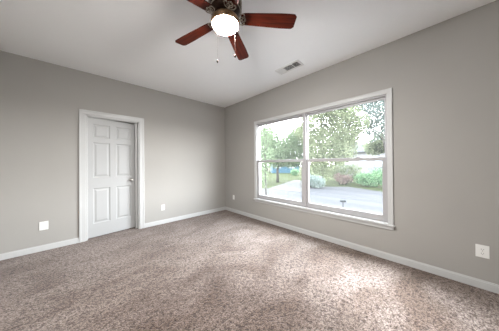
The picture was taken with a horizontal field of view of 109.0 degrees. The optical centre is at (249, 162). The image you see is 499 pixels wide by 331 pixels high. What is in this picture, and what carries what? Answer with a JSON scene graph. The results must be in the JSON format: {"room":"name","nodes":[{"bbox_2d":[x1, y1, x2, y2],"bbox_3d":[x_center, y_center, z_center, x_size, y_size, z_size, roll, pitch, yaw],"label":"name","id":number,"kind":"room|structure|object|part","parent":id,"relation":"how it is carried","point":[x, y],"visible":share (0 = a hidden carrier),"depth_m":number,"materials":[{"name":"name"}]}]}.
{"room":"empty bedroom","nodes":[
{"label":"empty bedroom","id":0,"kind":"room"},
{"bbox_2d":[0,50,224,253],"bbox_3d":[-2.101,-0.104,3.519,4.130,2.743,0.140,0,0,-44],"label":"wall","id":1,"kind":"structure","parent":0,"point":[41,102],"depth_m":2.77,"materials":[{"name":"beige paint"}]},
{"bbox_2d":[39,221,47,230],"bbox_3d":[-2.974,0.912,2.573,0.088,0.122,0.008,0,0,-44],"label":"wall outlet","id":2,"kind":"object","parent":1,"relation":"attached to","point":[42,225],"visible":1,"depth_m":2.57,"materials":[{"name":"white plastic"}]},
{"bbox_2d":[79,109,144,242],"bbox_3d":[-2.435,0.206,3.204,0.914,2.125,0.192,0,0,-44],"label":"door","id":3,"kind":"structure","parent":1,"relation":"in","point":[111,183],"depth_m":3.17,"materials":[{"name":"white paint"}]},
{"bbox_2d":[0,207,224,260],"bbox_3d":[-2.037,1.226,3.457,3.850,0.082,0.014,0,0,-44],"label":"baseboard","id":4,"kind":"structure","parent":1,"relation":"attached to","point":[31,250],"depth_m":2.70,"materials":[{"name":"white paint"}]},
{"bbox_2d":[119,121,134,148],"bbox_3d":[-2.702,-0.099,3.534,1.300,2.743,0.710,0,0,-44],"label":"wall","id":5,"kind":"structure","parent":0,"point":[119,121],"depth_m":4.04,"materials":[{"name":"beige paint"}]},
{"bbox_2d":[0,0,495,107],"bbox_3d":[-0.483,-1.557,1.813,4.130,0.120,6.290,0,0,-44],"label":"ceiling","id":6,"kind":"structure","parent":0,"point":[128,41],"depth_m":2.12,"materials":[{"name":"white paint"}]},
{"bbox_2d":[175,0,296,62],"bbox_3d":[-0.239,-1.185,1.504,1.152,0.631,1.190,0,0,-44],"label":"ceiling fan","id":7,"kind":"object","parent":6,"relation":"hanging from","point":[225,14],"visible":1,"depth_m":1.53,"materials":[{"name":"brown wood"}]},
{"bbox_3d":[-0.524,-1.234,1.719,0.480,0.006,0.130,-1,12,32],"label":"blade","id":8,"kind":"part","parent":7,"relation":"part of","materials":[{"name":"red wood"}]},
{"bbox_3d":[-0.490,-1.237,1.283,0.480,0.006,0.130,0,12,-40],"label":"blade","id":9,"kind":"part","parent":7,"relation":"part of","materials":[{"name":"red wood"}]},
{"bbox_3d":[-0.206,-1.158,1.524,0.211,0.054,0.211,0,0,-44],"label":"lamp shade","id":10,"kind":"part","parent":7,"relation":"part of","materials":[{"name":"white glass"}]},
{"bbox_3d":[-0.065,-1.241,1.181,0.130,0.006,0.480,13,-5,-22],"label":"blade","id":11,"kind":"part","parent":7,"relation":"part of","materials":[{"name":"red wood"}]},
{"bbox_3d":[-0.120,-1.237,1.886,0.130,0.006,0.480,-13,-3,13],"label":"blade","id":12,"kind":"part","parent":7,"relation":"part of","materials":[{"name":"red wood"}]},
{"bbox_3d":[0.164,-1.241,1.553,0.480,0.006,0.130,0,-12,-4],"label":"blade","id":13,"kind":"part","parent":7,"relation":"part of","materials":[{"name":"brown wood"}]},
{"bbox_2d":[275,59,303,74],"bbox_3d":[0.621,-1.495,2.808,0.189,0.013,0.424,0,0,-44],"label":"ceiling vent","id":14,"kind":"object","parent":6,"relation":"in","point":[295,64],"visible":1,"depth_m":2.79,"materials":[{"name":"white metal"}]},
{"bbox_2d":[0,210,498,330],"bbox_3d":[-0.459,1.305,1.799,4.130,0.120,6.290,0,0,-44],"label":"floor","id":15,"kind":"structure","parent":0,"point":[224,270],"depth_m":1.76,"materials":[{"name":"beige carpet"}]},
{"bbox_2d":[225,0,498,284],"bbox_3d":[1.267,-0.135,2.874,0.140,2.743,5.440,0,0,-44],"label":"wall","id":16,"kind":"structure","parent":0,"point":[443,77],"depth_m":2.01,"materials":[{"name":"beige paint"}]},
{"bbox_2d":[254,88,394,230],"bbox_3d":[0.975,-0.035,3.119,0.135,1.778,2.454,0,0,-44],"label":"window","id":17,"kind":"structure","parent":16,"relation":"in","point":[385,220],"depth_m":2.70,"materials":[{"name":"white paint"}]},
{"bbox_3d":[0.589,-0.429,3.562,0.024,0.824,1.120,0,0,-44],"label":"sash","id":18,"kind":"part","parent":17,"relation":"part of","materials":[{"name":"clear glass"}]},
{"bbox_3d":[0.575,0.353,3.538,0.024,0.820,1.120,0,0,-44],"label":"sash","id":19,"kind":"part","parent":17,"relation":"part of","materials":[{"name":"white plastic"}]},
{"bbox_3d":[1.395,-0.439,2.715,0.024,0.824,1.114,0,0,-44],"label":"sash","id":20,"kind":"part","parent":17,"relation":"part of","materials":[{"name":"clear glass"}]},
{"bbox_3d":[1.381,0.343,2.692,0.024,0.820,1.114,0,0,-44],"label":"sash","id":21,"kind":"part","parent":17,"relation":"part of","materials":[{"name":"white plastic"}]},
{"bbox_2d":[225,207,498,293],"bbox_3d":[1.179,1.196,2.860,0.014,0.082,5.286,0,0,-44],"label":"baseboard","id":22,"kind":"structure","parent":16,"relation":"attached to","point":[475,282],"depth_m":2.21,"materials":[{"name":"white paint"}]},
{"bbox_2d":[475,244,489,258],"bbox_3d":[2.260,0.861,1.726,0.009,0.122,0.084,0,0,-44],"label":"wall outlet","id":23,"kind":"object","parent":16,"relation":"attached to","point":[483,251],"visible":1,"depth_m":1.72,"materials":[{"name":"white plastic"}]},
{"label":"outside","id":24,"kind":"structure","parent":0,"visible":0},
{"bbox_2d":[269,180,301,191],"bbox_3d":[3.794,1.744,14.289,2.236,0.015,7.579,-1,0,29],"label":"driveway","id":25,"kind":"structure","parent":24,"point":[295,185],"depth_m":12.93,"materials":[{"name":"concrete"}]},
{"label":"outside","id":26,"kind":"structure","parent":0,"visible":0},
{"bbox_2d":[261,166,382,191],"bbox_3d":[-0.118,2.011,25.992,150.000,0.300,150.000,0,0,-44],"label":"lawn","id":27,"kind":"structure","parent":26,"point":[283,177],"depth_m":16.06,"materials":[{"name":"green plant"}]},
{"bbox_2d":[261,124,274,194],"bbox_3d":[0.641,-0.678,8.350,1.320,4.898,1.492,0,0,-44],"label":"slender tree","id":28,"kind":"object","parent":27,"relation":"on","point":[265,143],"visible":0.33,"depth_m":8.23,"materials":[{"name":"green plant"}]},
{"bbox_2d":[261,126,302,181],"bbox_3d":[2.722,-0.810,16.276,4.941,5.205,2.978,-1,0,18],"label":"leafy tree","id":29,"kind":"object","parent":27,"relation":"on","point":[286,148],"visible":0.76,"depth_m":15.52,"materials":[{"name":"green plant"}]},
{"bbox_2d":[270,164,298,172],"bbox_3d":[6.424,0.585,33.618,5.300,2.520,5.700,0,0,3],"label":"house","id":30,"kind":"structure","parent":27,"relation":"on","point":[286,169],"depth_m":31.14,"materials":[{"name":"blue"}]},
{"bbox_2d":[290,168,299,175],"bbox_3d":[6.413,1.309,25.003,1.319,1.114,1.278,0,0,-11],"label":"round bush","id":31,"kind":"object","parent":27,"relation":"on","point":[295,171],"visible":1,"depth_m":24.87,"materials":[{"name":"green plant"}]},
{"bbox_2d":[301,174,325,187],"bbox_3d":[4.416,1.276,12.325,1.640,1.106,1.076,-1,0,32],"label":"bush","id":32,"kind":"object","parent":27,"relation":"on","point":[313,182],"visible":0.79,"depth_m":12.06,"materials":[{"name":"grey plant"}]},
{"bbox_2d":[292,106,370,184],"bbox_3d":[6.135,-1.875,13.819,5.474,7.262,3.015,-1,0,26],"label":"broad tree","id":33,"kind":"object","parent":27,"relation":"on","point":[340,125],"visible":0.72,"depth_m":13.13,"materials":[{"name":"green plant"}]},
{"bbox_2d":[334,173,352,184],"bbox_3d":[7.325,1.279,13.983,0.877,0.948,1.350,0,0,-44],"label":"flowering bush","id":34,"kind":"object","parent":27,"relation":"on","point":[342,177],"visible":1,"depth_m":13.87,"materials":[{"name":"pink plant"}]},
{"bbox_2d":[327,161,363,180],"bbox_3d":[8.430,0.675,15.842,1.335,2.156,3.181,0,0,-44],"label":"bush","id":35,"kind":"object","parent":27,"relation":"on","point":[350,166],"visible":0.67,"depth_m":15.48,"materials":[{"name":"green plant"}]},
{"bbox_2d":[336,143,384,174],"bbox_3d":[17.887,-0.602,24.696,11.200,4.620,8.550,-1,0,22],"label":"house","id":36,"kind":"structure","parent":27,"relation":"on","point":[361,153],"depth_m":23.55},
{"bbox_3d":[15.046,-0.074,23.563,0.900,1.200,0.010,-1,0,22],"label":"house pane","id":37,"kind":"part","parent":36,"relation":"part of","materials":[{"name":"white glass"}]},
{"bbox_3d":[16.710,-0.091,22.877,0.900,1.200,0.010,-1,0,22],"label":"house pane","id":38,"kind":"part","parent":36,"relation":"part of","materials":[{"name":"white glass"}]},
{"bbox_2d":[351,100,384,150],"bbox_3d":[9.920,-2.569,13.052,5.865,8.580,2.584,-1,0,35],"label":"tree","id":39,"kind":"object","parent":27,"relation":"on","point":[374,107],"visible":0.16,"depth_m":13.19,"materials":[{"name":"green plant"}]},
{"bbox_2d":[354,168,382,186],"bbox_3d":[8.780,1.081,12.877,1.656,1.423,2.302,0,0,-44],"label":"bush","id":40,"kind":"object","parent":27,"relation":"on","point":[364,178],"visible":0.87,"depth_m":12.65,"materials":[{"name":"green plant"}]},
{"bbox_2d":[362,131,384,155],"bbox_3d":[12.271,-0.720,16.152,2.401,4.868,3.541,0,0,-44],"label":"tree","id":41,"kind":"object","parent":27,"relation":"on","point":[377,146],"visible":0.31,"depth_m":16.32,"materials":[{"name":"green plant"}]},
{"bbox_2d":[366,162,381,175],"bbox_3d":[11.433,0.675,14.744,1.073,2.099,3.046,0,0,-44],"label":"bush","id":42,"kind":"object","parent":27,"relation":"on","point":[381,162],"visible":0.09,"depth_m":15.37,"materials":[{"name":"green plant"}]},
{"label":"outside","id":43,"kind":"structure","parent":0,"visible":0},
{"bbox_2d":[261,187,382,213],"bbox_3d":[5.626,1.709,6.612,10.400,0.020,22.000,0,0,-44],"label":"road","id":44,"kind":"structure","parent":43,"point":[365,200],"depth_m":8.95,"materials":[{"name":"grey asphalt"}]}
]}

